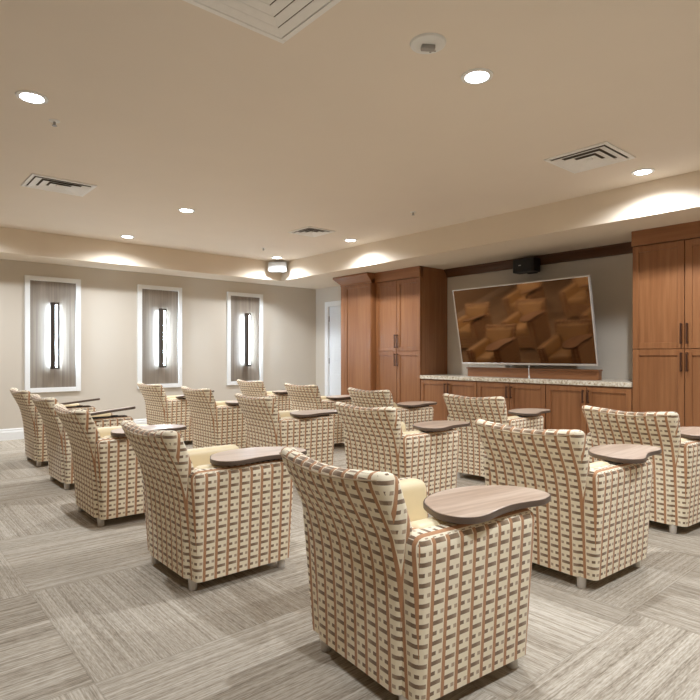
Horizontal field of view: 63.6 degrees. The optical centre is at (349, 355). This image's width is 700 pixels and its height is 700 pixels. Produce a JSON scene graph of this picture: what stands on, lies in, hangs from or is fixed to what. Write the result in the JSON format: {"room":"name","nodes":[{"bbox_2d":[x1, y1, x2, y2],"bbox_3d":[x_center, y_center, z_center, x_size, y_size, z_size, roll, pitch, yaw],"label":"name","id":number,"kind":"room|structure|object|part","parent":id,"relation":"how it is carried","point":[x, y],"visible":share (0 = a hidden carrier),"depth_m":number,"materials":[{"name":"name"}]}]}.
{"room":"media room","nodes":[
{"label":"media room","id":0,"kind":"room"},
{"bbox_2d":[0,259,315,428],"bbox_3d":[-4.048,-0.230,7.960,9.080,2.700,0.100,0,0,-41],"label":"wall","id":1,"kind":"structure","parent":0,"point":[108,296],"depth_m":8.55,"materials":[{"name":"beige paint"}]},
{"bbox_2d":[24,275,80,392],"bbox_3d":[-4.108,-0.289,7.820,0.704,1.588,0.034,0,0,-41],"label":"wall panel","id":2,"kind":"object","parent":1,"relation":"attached to","point":[39,291],"visible":0.85,"depth_m":7.78,"materials":[{"name":"white paint"}]},
{"bbox_2d":[50,302,59,368],"bbox_3d":[-4.061,-0.270,7.766,0.116,0.910,0.148,0,0,-41],"label":"wall sconce","id":3,"kind":"object","parent":2,"relation":"attached to","point":[54,306],"visible":1,"depth_m":7.72,"materials":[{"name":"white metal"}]},
{"bbox_2d":[55,305,56,366],"bbox_3d":[-4.051,-0.270,7.754,0.080,0.850,0.080,0,0,-41],"label":"diffuser","id":4,"kind":"object","parent":3,"relation":"attached to","point":[55,305],"depth_m":7.73,"materials":[{"name":"white plastic"}]},
{"bbox_2d":[0,419,146,440],"bbox_3d":[-4.010,1.045,7.915,8.880,0.150,0.018,0,0,-41],"label":"baseboard","id":5,"kind":"structure","parent":1,"relation":"attached to","point":[13,433],"depth_m":7.51,"materials":[{"name":"white paint"}]},
{"bbox_2d":[137,284,181,388],"bbox_3d":[-2.960,-0.289,8.811,0.704,1.588,0.034,0,0,-41],"label":"wall panel","id":6,"kind":"object","parent":1,"relation":"attached to","point":[150,298],"visible":0.81,"depth_m":8.79,"materials":[{"name":"white paint"}]},
{"bbox_2d":[159,308,166,367],"bbox_3d":[-2.913,-0.270,8.758,0.116,0.910,0.148,0,0,-41],"label":"wall sconce","id":7,"kind":"object","parent":6,"relation":"attached to","point":[162,311],"visible":1,"depth_m":8.70,"materials":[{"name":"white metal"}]},
{"bbox_2d":[164,311,164,364],"bbox_3d":[-2.903,-0.270,8.746,0.080,0.850,0.080,0,0,-41],"label":"diffuser","id":8,"kind":"object","parent":7,"relation":"attached to","point":[164,311],"depth_m":8.73,"materials":[{"name":"white plastic"}]},
{"bbox_2d":[0,227,333,288],"bbox_3d":[-3.829,-1.425,7.707,8.880,0.310,0.570,0,0,-41],"label":"ceiling soffit","id":9,"kind":"structure","parent":1,"relation":"attached to","point":[15,244],"depth_m":8.02,"materials":[{"name":"paint"}]},
{"bbox_2d":[227,292,262,384],"bbox_3d":[-1.817,-0.289,9.799,0.704,1.588,0.034,0,0,-41],"label":"wall panel","id":10,"kind":"object","parent":1,"relation":"attached to","point":[238,304],"visible":0.83,"depth_m":9.77,"materials":[{"name":"white paint"}]},
{"bbox_2d":[245,313,250,365],"bbox_3d":[-1.770,-0.270,9.745,0.116,0.910,0.148,0,0,-41],"label":"wall sconce","id":11,"kind":"object","parent":10,"relation":"attached to","point":[247,315],"visible":1,"depth_m":9.68,"materials":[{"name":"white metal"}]},
{"bbox_2d":[249,315,249,363],"bbox_3d":[-1.760,-0.270,9.733,0.080,0.850,0.080,0,0,-41],"label":"diffuser","id":12,"kind":"object","parent":11,"relation":"attached to","point":[249,315],"depth_m":9.71,"materials":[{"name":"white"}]},
{"bbox_2d":[0,0,699,261],"bbox_3d":[-0.577,-1.630,3.942,9.080,0.100,10.720,0,0,-41],"label":"ceiling","id":13,"kind":"structure","parent":0,"point":[164,107],"depth_m":3.67,"materials":[{"name":"paint"}]},
{"bbox_2d":[15,90,48,103],"bbox_3d":[-1.944,-1.573,3.451,0.180,0.013,0.180,0,0,-41],"label":"recessed light","id":14,"kind":"object","parent":13,"relation":"in","point":[27,96],"visible":1,"depth_m":3.43,"materials":[{"name":"white glass"}]},
{"bbox_2d":[49,119,59,126],"bbox_3d":[-1.991,-1.563,3.804,0.070,0.034,0.070,0,0,-41],"label":"sprinkler head","id":15,"kind":"object","parent":13,"relation":"attached to","point":[54,121],"visible":1,"depth_m":3.80},
{"bbox_2d":[21,173,96,196],"bbox_3d":[-2.698,-1.570,5.234,0.540,0.020,0.450,0,0,-41],"label":"ceiling vent","id":16,"kind":"object","parent":13,"relation":"in","point":[36,181],"visible":1,"depth_m":5.21,"materials":[{"name":"white metal"}]},
{"bbox_2d":[120,235,133,237],"bbox_3d":[-2.951,-1.573,7.486,0.180,0.013,0.180,0,0,-41],"label":"recessed light","id":17,"kind":"object","parent":13,"relation":"in","point":[123,236],"visible":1,"depth_m":7.45,"materials":[{"name":"white paint"}]},
{"bbox_2d":[178,208,194,212],"bbox_3d":[-1.775,-1.573,6.131,0.180,0.013,0.180,0,0,-41],"label":"recessed light","id":18,"kind":"object","parent":13,"relation":"in","point":[187,210],"visible":1,"depth_m":6.11,"materials":[{"name":"white glass"}]},
{"bbox_2d":[183,0,340,43],"bbox_3d":[-0.368,-1.572,2.418,0.604,0.016,0.602,0,0,-41],"label":"ceiling vent","id":19,"kind":"object","parent":13,"relation":"in","point":[278,20],"visible":1,"depth_m":2.59,"materials":[{"name":"white metal"}]},
{"bbox_2d":[268,262,286,272],"bbox_3d":[-1.199,-1.465,9.457,0.310,0.170,0.294,0,0,0],"label":"speaker","id":20,"kind":"object","parent":13,"relation":"hanging from","point":[273,267],"visible":1,"depth_m":9.31},
{"bbox_2d":[288,226,334,236],"bbox_3d":[-0.488,-1.570,7.189,0.420,0.020,0.440,0,0,-41],"label":"ceiling vent","id":21,"kind":"object","parent":13,"relation":"in","point":[310,231],"visible":1,"depth_m":7.19,"materials":[{"name":"white metal"}]},
{"bbox_2d":[344,239,356,241],"bbox_3d":[0.007,-1.573,7.722,0.180,0.013,0.180,0,0,-41],"label":"recessed light","id":22,"kind":"object","parent":13,"relation":"in","point":[347,240],"visible":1,"depth_m":7.70,"materials":[{"name":"white paint"}]},
{"bbox_2d":[410,33,445,53],"bbox_3d":[0.394,-1.562,2.854,0.184,0.036,0.184,0,0,-41],"label":"fire alarm","id":23,"kind":"object","parent":13,"relation":"attached to","point":[425,43],"visible":1,"depth_m":2.83,"materials":[{"name":"white plastic"}]},
{"bbox_2d":[461,68,492,84],"bbox_3d":[0.718,-1.573,3.192,0.180,0.013,0.180,0,0,-41],"label":"recessed light","id":24,"kind":"object","parent":13,"relation":"in","point":[475,76],"visible":1,"depth_m":3.17,"materials":[{"name":"white glass"}]},
{"bbox_2d":[544,141,635,173],"bbox_3d":[1.915,-1.570,4.515,0.500,0.020,0.510,0,0,-41],"label":"ceiling vent","id":25,"kind":"object","parent":13,"relation":"in","point":[605,153],"visible":1,"depth_m":4.50,"materials":[{"name":"white metal"}]},
{"bbox_2d":[631,168,654,174],"bbox_3d":[2.516,-1.573,4.848,0.180,0.013,0.180,0,0,-41],"label":"recessed light","id":26,"kind":"object","parent":13,"relation":"in","point":[644,171],"visible":1,"depth_m":4.82,"materials":[{"name":"white glass"}]},
{"bbox_2d":[0,439,699,699],"bbox_3d":[-0.577,1.170,3.942,9.080,0.100,10.720,0,0,-41],"label":"floor","id":27,"kind":"structure","parent":0,"point":[86,612],"depth_m":2.35,"materials":[{"name":"carpet"}]},
{"bbox_2d":[10,388,99,466],"bbox_3d":[-3.132,0.731,5.991,0.772,0.778,0.729,0,0,-41],"label":"armchair","id":28,"kind":"object","parent":27,"relation":"on","point":[33,426],"visible":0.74,"depth_m":5.69,"materials":[{"name":"fabric"}]},
{"bbox_3d":[-2.947,0.801,5.843,0.574,0.522,0.170,0,0,-41],"label":"armrest","id":29,"kind":"part","parent":28,"relation":"part of","materials":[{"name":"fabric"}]},
{"bbox_2d":[30,394,134,489],"bbox_3d":[-2.366,0.731,5.007,0.751,0.778,0.734,0,0,-41],"label":"armchair","id":30,"kind":"object","parent":27,"relation":"on","point":[59,453],"visible":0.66,"depth_m":4.77,"materials":[{"name":"fabric"}]},
{"bbox_3d":[-2.374,1.089,4.733,0.044,0.062,0.043,0,0,-41],"label":"leg","id":31,"kind":"part","parent":30,"relation":"part of","materials":[{"name":"grey metal"}]},
{"bbox_3d":[-2.175,0.801,4.867,0.574,0.522,0.170,0,0,-41],"label":"armrest","id":32,"kind":"part","parent":30,"relation":"part of","materials":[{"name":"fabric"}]},
{"bbox_2d":[53,404,186,526],"bbox_3d":[-1.622,0.731,3.991,0.768,0.778,0.735,0,0,-40],"label":"armchair","id":33,"kind":"object","parent":27,"relation":"on","point":[106,467],"visible":0.78,"depth_m":3.70,"materials":[{"name":"fabric"}]},
{"bbox_3d":[-1.638,1.089,3.712,0.044,0.062,0.043,0,0,-40],"label":"leg","id":34,"kind":"part","parent":33,"relation":"part of","materials":[{"name":"grey metal"}]},
{"bbox_3d":[-1.439,0.801,3.845,0.574,0.522,0.170,0,0,-40],"label":"armrest","id":35,"kind":"part","parent":33,"relation":"part of","materials":[{"name":"fabric"}]},
{"bbox_2d":[137,382,213,440],"bbox_3d":[-2.225,0.731,7.239,0.824,0.778,0.746,0,0,-43],"label":"armchair","id":36,"kind":"object","parent":27,"relation":"on","point":[161,409],"visible":0.6,"depth_m":6.97,"materials":[{"name":"fabric"}]},
{"bbox_3d":[-2.056,0.801,7.084,0.574,0.522,0.170,0,0,-43],"label":"armrest","id":37,"kind":"part","parent":36,"relation":"part of","materials":[{"name":"fabric"}]},
{"bbox_2d":[120,420,306,590],"bbox_3d":[-0.730,0.731,3.002,0.807,0.778,0.713,0,0,-41],"label":"armchair","id":38,"kind":"object","parent":27,"relation":"on","point":[212,512],"visible":0.94,"depth_m":2.76,"materials":[{"name":"fabric"}]},
{"bbox_3d":[-1.049,1.089,3.049,0.044,0.062,0.043,0,0,-41],"label":"leg","id":39,"kind":"part","parent":38,"relation":"part of","materials":[{"name":"grey metal"}]},
{"bbox_3d":[-0.887,0.801,3.225,0.574,0.522,0.170,0,0,-41],"label":"armrest","id":40,"kind":"part","parent":38,"relation":"part of","materials":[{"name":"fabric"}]},
{"bbox_3d":[-0.752,1.089,2.702,0.044,0.062,0.043,0,0,-41],"label":"leg","id":41,"kind":"part","parent":38,"relation":"part of","materials":[{"name":"grey metal"}]},
{"bbox_3d":[-0.554,0.801,2.836,0.574,0.522,0.170,0,0,-41],"label":"armrest","id":42,"kind":"part","parent":38,"relation":"part of","materials":[{"name":"fabric"}]},
{"bbox_3d":[-0.365,1.089,2.990,0.044,0.062,0.043,0,0,-41],"label":"leg","id":43,"kind":"part","parent":38,"relation":"part of","materials":[{"name":"grey metal"}]},
{"bbox_2d":[181,386,246,448],"bbox_3d":[-1.401,0.731,6.328,0.841,0.778,0.758,0,0,-41],"label":"armchair","id":44,"kind":"object","parent":27,"relation":"on","point":[213,423],"visible":0.78,"depth_m":6.05,"materials":[{"name":"fabric"}]},
{"bbox_3d":[-1.564,0.801,6.548,0.574,0.522,0.170,0,0,-41],"label":"armrest","id":45,"kind":"part","parent":44,"relation":"part of","materials":[{"name":"fabric"}]},
{"bbox_3d":[-1.230,0.801,6.160,0.574,0.522,0.170,0,0,-41],"label":"armrest","id":46,"kind":"part","parent":44,"relation":"part of","materials":[{"name":"fabric"}]},
{"bbox_2d":[237,379,290,410],"bbox_3d":[-1.139,0.731,8.117,0.841,0.778,0.758,0,0,-42],"label":"armchair","id":47,"kind":"object","parent":27,"relation":"on","point":[252,388],"visible":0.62,"depth_m":7.85,"materials":[{"name":"fabric"}]},
{"bbox_3d":[-0.965,0.801,7.952,0.574,0.522,0.170,0,0,-42],"label":"armrest","id":48,"kind":"part","parent":47,"relation":"part of","materials":[{"name":"fabric"}]},
{"bbox_2d":[235,393,337,465],"bbox_3d":[-0.554,0.731,5.133,0.827,0.778,0.742,0,0,-38],"label":"armchair","id":49,"kind":"object","parent":27,"relation":"on","point":[313,431],"visible":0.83,"depth_m":4.92,"materials":[{"name":"fabric"}]},
{"bbox_3d":[-0.711,0.801,5.367,0.574,0.522,0.170,0,0,-38],"label":"armrest","id":50,"kind":"part","parent":49,"relation":"part of","materials":[{"name":"fabric"}]},
{"bbox_3d":[-0.399,0.801,4.961,0.574,0.522,0.170,0,0,-38],"label":"armrest","id":51,"kind":"part","parent":49,"relation":"part of","materials":[{"name":"fabric"}]},
{"bbox_2d":[284,383,352,443],"bbox_3d":[-0.328,0.731,7.067,0.828,0.778,0.737,0,0,-42],"label":"armchair","id":52,"kind":"object","parent":27,"relation":"on","point":[304,397],"visible":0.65,"depth_m":6.82,"materials":[{"name":"fabric"}]},
{"bbox_3d":[-0.160,0.801,6.904,0.574,0.522,0.170,0,0,-42],"label":"armrest","id":53,"kind":"part","parent":52,"relation":"part of","materials":[{"name":"fabric"}]},
{"bbox_2d":[333,272,376,394],"bbox_3d":[0.283,-0.072,9.140,0.778,2.385,0.824,0,0,-41],"label":"tall cabinet","id":54,"kind":"object","parent":27,"relation":"on","point":[358,291],"visible":0.57,"depth_m":8.85,"materials":[{"name":"brown wood"}]},
{"bbox_3d":[0.283,-1.190,9.140,0.778,0.149,0.824,0,0,-41],"label":"crown","id":55,"kind":"part","parent":54,"relation":"part of","materials":[{"name":"brown wood"}]},
{"bbox_3d":[0.124,-0.046,8.876,0.020,2.132,0.608,0,0,-41],"label":"door","id":56,"kind":"part","parent":54,"relation":"part of","materials":[{"name":"brown wood"}]},
{"bbox_2d":[347,387,436,431],"bbox_3d":[0.462,0.731,6.052,0.824,0.778,0.755,0,0,-41],"label":"armchair","id":57,"kind":"object","parent":27,"relation":"on","point":[410,413],"visible":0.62,"depth_m":5.81,"materials":[{"name":"fabric"}]},
{"bbox_3d":[0.632,0.801,5.892,0.574,0.522,0.170,0,0,-41],"label":"armrest","id":58,"kind":"part","parent":57,"relation":"part of","materials":[{"name":"fabric"}]},
{"bbox_2d":[334,402,469,495],"bbox_3d":[0.404,0.731,4.207,0.884,0.778,0.733,0,0,-40],"label":"armchair","id":59,"kind":"object","parent":27,"relation":"on","point":[375,438],"visible":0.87,"depth_m":3.97,"materials":[{"name":"fabric"}]},
{"bbox_3d":[0.214,0.801,4.415,0.574,0.522,0.170,0,0,-40],"label":"armrest","id":60,"kind":"part","parent":59,"relation":"part of","materials":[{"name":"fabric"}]},
{"bbox_3d":[0.542,0.801,4.022,0.574,0.522,0.170,0,0,-40],"label":"armrest","id":61,"kind":"part","parent":59,"relation":"part of","materials":[{"name":"fabric"}]},
{"bbox_2d":[375,266,446,406],"bbox_3d":[0.910,-0.075,8.528,0.630,2.390,0.918,0,0,-41],"label":"tall cabinet","id":62,"kind":"object","parent":27,"relation":"on","point":[411,302],"visible":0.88,"depth_m":8.26,"materials":[{"name":"brown wood"}]},
{"bbox_3d":[0.550,0.477,8.526,0.020,1.076,0.443,0,0,-41],"label":"door","id":63,"kind":"part","parent":62,"relation":"part of","materials":[{"name":"brown wood"}]},
{"bbox_3d":[0.550,-0.589,8.526,0.020,1.043,0.443,0,0,-41],"label":"door","id":64,"kind":"part","parent":62,"relation":"part of","materials":[{"name":"brown wood"}]},
{"bbox_3d":[0.711,-1.193,8.357,0.078,0.154,0.918,0,0,-41],"label":"crown","id":65,"kind":"part","parent":62,"relation":"part of","materials":[{"name":"brown wood"}]},
{"bbox_3d":[0.850,0.477,8.180,0.020,1.076,0.461,0,0,-41],"label":"door","id":66,"kind":"part","parent":62,"relation":"part of","materials":[{"name":"brown wood"}]},
{"bbox_3d":[0.850,-0.589,8.180,0.020,1.043,0.461,0,0,-41],"label":"door","id":67,"kind":"part","parent":62,"relation":"part of","materials":[{"name":"brown wood"}]},
{"bbox_2d":[279,447,550,699],"bbox_3d":[0.224,0.731,2.082,0.816,0.778,0.726,0,0,-38],"label":"armchair","id":68,"kind":"object","parent":27,"relation":"on","point":[426,607],"visible":1,"depth_m":1.83,"materials":[{"name":"fabric"}]},
{"bbox_3d":[-0.092,1.089,2.150,0.044,0.062,0.043,0,0,-36],"label":"leg","id":69,"kind":"part","parent":68,"relation":"part of","materials":[{"name":"grey metal"}]},
{"bbox_3d":[0.084,0.801,2.312,0.574,0.522,0.170,0,0,-36],"label":"armrest","id":70,"kind":"part","parent":68,"relation":"part of","materials":[{"name":"fabric"}]},
{"bbox_3d":[0.175,1.089,1.780,0.044,0.062,0.043,0,0,-36],"label":"leg","id":71,"kind":"part","parent":68,"relation":"part of","materials":[{"name":"grey metal"}]},
{"bbox_3d":[0.384,0.801,1.897,0.574,0.522,0.170,0,0,-36],"label":"armrest","id":72,"kind":"part","parent":68,"relation":"part of","materials":[{"name":"fabric"}]},
{"bbox_3d":[0.585,1.089,2.035,0.044,0.062,0.043,0,0,-36],"label":"leg","id":73,"kind":"part","parent":68,"relation":"part of","materials":[{"name":"grey metal"}]},
{"bbox_2d":[421,379,477,420],"bbox_3d":[1.527,0.724,7.813,0.630,0.792,0.968,0,0,-41],"label":"base cabinet","id":74,"kind":"object","parent":27,"relation":"on","point":[432,390],"visible":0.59,"depth_m":7.70,"materials":[{"name":"brown wood"}]},
{"bbox_3d":[1.163,0.677,7.816,0.020,0.670,0.475,0,0,-41],"label":"door","id":75,"kind":"part","parent":74,"relation":"part of","materials":[{"name":"brown wood"}]},
{"bbox_3d":[1.478,0.677,7.452,0.020,0.670,0.475,0,0,-41],"label":"door","id":76,"kind":"part","parent":74,"relation":"part of","materials":[{"name":"brown wood"}]},
{"bbox_2d":[443,393,550,477],"bbox_3d":[1.366,0.731,5.175,0.904,0.778,0.735,0,0,-44],"label":"armchair","id":77,"kind":"object","parent":27,"relation":"on","point":[471,453],"visible":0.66,"depth_m":4.98,"materials":[{"name":"fabric"}]},
{"bbox_3d":[1.508,0.801,4.993,0.574,0.522,0.170,0,0,-44],"label":"armrest","id":78,"kind":"part","parent":77,"relation":"part of","materials":[{"name":"fabric"}]},
{"bbox_2d":[477,381,546,428],"bbox_3d":[2.160,0.724,7.081,0.630,0.792,0.967,0,0,-41],"label":"base cabinet","id":79,"kind":"object","parent":27,"relation":"on","point":[516,395],"visible":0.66,"depth_m":6.82,"materials":[{"name":"brown wood"}]},
{"bbox_3d":[1.796,0.677,7.084,0.020,0.670,0.474,0,0,-41],"label":"door","id":80,"kind":"part","parent":79,"relation":"part of","materials":[{"name":"brown wood"}]},
{"bbox_3d":[2.110,0.677,6.720,0.020,0.670,0.474,0,0,-41],"label":"door","id":81,"kind":"part","parent":79,"relation":"part of","materials":[{"name":"brown wood"}]},
{"bbox_2d":[475,419,661,588],"bbox_3d":[1.199,0.731,3.043,0.898,0.778,0.740,0,0,-38],"label":"armchair","id":82,"kind":"object","parent":27,"relation":"on","point":[594,525],"visible":0.89,"depth_m":2.77,"materials":[{"name":"fabric"}]},
{"bbox_3d":[1.009,0.801,3.256,0.574,0.522,0.170,0,0,-38],"label":"armrest","id":83,"kind":"part","parent":82,"relation":"part of","materials":[{"name":"fabric"}]},
{"bbox_3d":[1.119,1.089,2.728,0.044,0.062,0.043,0,0,-38],"label":"leg","id":84,"kind":"part","parent":82,"relation":"part of","materials":[{"name":"grey metal"}]},
{"bbox_3d":[1.323,0.801,2.852,0.574,0.522,0.170,0,0,-38],"label":"armrest","id":85,"kind":"part","parent":82,"relation":"part of","materials":[{"name":"fabric"}]},
{"bbox_3d":[1.519,1.089,2.996,0.044,0.062,0.043,0,0,-38],"label":"leg","id":86,"kind":"part","parent":82,"relation":"part of","materials":[{"name":"grey metal"}]},
{"bbox_2d":[546,384,632,434],"bbox_3d":[2.792,0.724,6.348,0.630,0.792,0.968,0,0,-41],"label":"base cabinet","id":87,"kind":"object","parent":27,"relation":"on","point":[565,403],"visible":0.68,"depth_m":6.25,"materials":[{"name":"brown wood"}]},
{"bbox_2d":[420,374,632,386],"bbox_3d":[2.168,0.302,7.088,0.612,0.049,2.903,0,0,-41],"label":"countertop","id":88,"kind":"structure","parent":87,"relation":"on","point":[604,382],"depth_m":6.61,"materials":[{"name":"stone"}]},
{"bbox_2d":[466,367,602,379],"bbox_3d":[2.212,0.218,7.008,0.110,0.120,1.815,0,0,-41],"label":"wood riser","id":89,"kind":"object","parent":88,"relation":"on","point":[545,373],"visible":0.94,"depth_m":6.86,"materials":[{"name":"brown wood"}]},
{"bbox_2d":[469,365,509,367],"bbox_3d":[1.833,0.142,7.443,0.095,0.029,0.570,0,0,-41],"label":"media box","id":90,"kind":"object","parent":89,"relation":"on","point":[490,366],"visible":0.99,"depth_m":7.35,"materials":[{"name":"white plastic"}]},
{"bbox_3d":[2.428,0.677,6.352,0.020,0.670,0.475,0,0,-41],"label":"door","id":91,"kind":"part","parent":87,"relation":"part of","materials":[{"name":"brown wood"}]},
{"bbox_3d":[2.743,0.677,5.988,0.020,0.670,0.475,0,0,-41],"label":"door","id":92,"kind":"part","parent":87,"relation":"part of","materials":[{"name":"brown wood"}]},
{"bbox_2d":[582,405,699,533],"bbox_3d":[2.093,0.731,3.853,0.826,0.778,0.747,0,0,-37],"label":"armchair","id":93,"kind":"object","parent":27,"relation":"on","point":[675,494],"visible":0.77,"depth_m":3.55,"materials":[{"name":"fabric"}]},
{"bbox_3d":[1.937,0.801,4.091,0.574,0.522,0.170,0,0,-37],"label":"armrest","id":94,"kind":"part","parent":93,"relation":"part of","materials":[{"name":"fabric"}]},
{"bbox_3d":[2.038,1.089,3.562,0.044,0.062,0.043,0,0,-37],"label":"leg","id":95,"kind":"part","parent":93,"relation":"part of","materials":[{"name":"grey metal"}]},
{"bbox_3d":[2.245,0.801,3.683,0.574,0.522,0.170,0,0,-37],"label":"armrest","id":96,"kind":"part","parent":93,"relation":"part of","materials":[{"name":"fabric"}]},
{"bbox_2d":[631,221,699,437],"bbox_3d":[3.429,-0.075,5.611,0.630,2.390,0.977,0,0,-41],"label":"tall cabinet","id":97,"kind":"object","parent":27,"relation":"on","point":[666,259],"visible":0.9,"depth_m":5.55,"materials":[{"name":"brown wood"}]},
{"bbox_3d":[3.063,0.477,5.617,0.020,1.076,0.482,0,0,-41],"label":"door","id":98,"kind":"part","parent":97,"relation":"part of","materials":[{"name":"brown wood"}]},
{"bbox_3d":[3.063,-0.589,5.617,0.020,1.043,0.482,0,0,-41],"label":"door","id":99,"kind":"part","parent":97,"relation":"part of","materials":[{"name":"brown wood"}]},
{"bbox_3d":[3.231,-1.193,5.440,0.078,0.154,0.977,0,0,-41],"label":"crown","id":100,"kind":"part","parent":97,"relation":"part of","materials":[{"name":"brown wood"}]},
{"bbox_3d":[3.187,0.062,5.436,0.034,0.185,0.016,0,0,-41],"label":"handle","id":101,"kind":"part","parent":97,"relation":"part of","materials":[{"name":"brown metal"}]},
{"bbox_3d":[3.187,-0.212,5.436,0.034,0.200,0.016,0,0,-41],"label":"handle","id":102,"kind":"part","parent":97,"relation":"part of","materials":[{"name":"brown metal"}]},
{"bbox_3d":[3.221,0.062,5.396,0.034,0.185,0.016,0,0,-41],"label":"handle","id":103,"kind":"part","parent":97,"relation":"part of","materials":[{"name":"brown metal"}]},
{"bbox_3d":[3.221,-0.212,5.396,0.034,0.200,0.016,0,0,-41],"label":"handle","id":104,"kind":"part","parent":97,"relation":"part of","materials":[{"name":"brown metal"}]},
{"bbox_3d":[3.382,0.477,5.248,0.020,1.076,0.481,0,0,-41],"label":"door","id":105,"kind":"part","parent":97,"relation":"part of","materials":[{"name":"brown wood"}]},
{"bbox_3d":[3.382,-0.589,5.248,0.020,1.043,0.481,0,0,-41],"label":"door","id":106,"kind":"part","parent":97,"relation":"part of","materials":[{"name":"brown wood"}]},
{"bbox_2d":[316,253,632,395],"bbox_3d":[2.821,-0.230,6.877,0.100,2.700,10.520,0,0,-41],"label":"wall","id":107,"kind":"structure","parent":0,"point":[611,276],"depth_m":6.71,"materials":[{"name":"beige paint"}]},
{"bbox_2d":[325,300,340,395],"bbox_3d":[-0.101,0.060,10.246,0.118,2.120,1.010,0,0,-41],"label":"door","id":108,"kind":"structure","parent":107,"relation":"in","point":[333,308],"depth_m":10.45,"materials":[{"name":"white paint"}]},
{"bbox_2d":[281,170,699,286],"bbox_3d":[2.523,-1.425,6.243,1.180,0.310,9.950,0,0,-41],"label":"ceiling soffit","id":109,"kind":"structure","parent":107,"relation":"attached to","point":[609,217],"depth_m":6.31,"materials":[{"name":"paint"}]},
{"bbox_2d":[452,275,598,365],"bbox_3d":[2.186,-0.379,6.992,0.569,0.991,1.865,0,0,-41],"label":"television","id":110,"kind":"object","parent":107,"relation":"attached to","point":[551,321],"visible":1,"depth_m":6.76,"materials":[{"name":"silver metal"}]},
{"bbox_2d":[513,257,539,273],"bbox_3d":[2.280,-1.145,7.236,0.249,0.174,0.300,0,0,-41],"label":"wall speaker","id":111,"kind":"object","parent":107,"relation":"attached to","point":[531,265],"visible":1,"depth_m":7.13,"materials":[{"name":"black plastic"}]},
{"bbox_2d":[513,258,531,271],"bbox_3d":[2.192,-1.145,7.160,0.011,0.146,0.270,0,0,-41],"label":"grille","id":112,"kind":"object","parent":111,"relation":"attached to","point":[525,264],"depth_m":7.16,"materials":[{"name":"fabric"}]},
{"bbox_2d":[444,242,632,277],"bbox_3d":[2.368,-1.212,7.260,0.085,0.115,2.903,0,0,-41],"label":"trim","id":113,"kind":"structure","parent":107,"relation":"attached to","point":[621,248],"depth_m":7.01,"materials":[{"name":"brown wood"}]}
]}

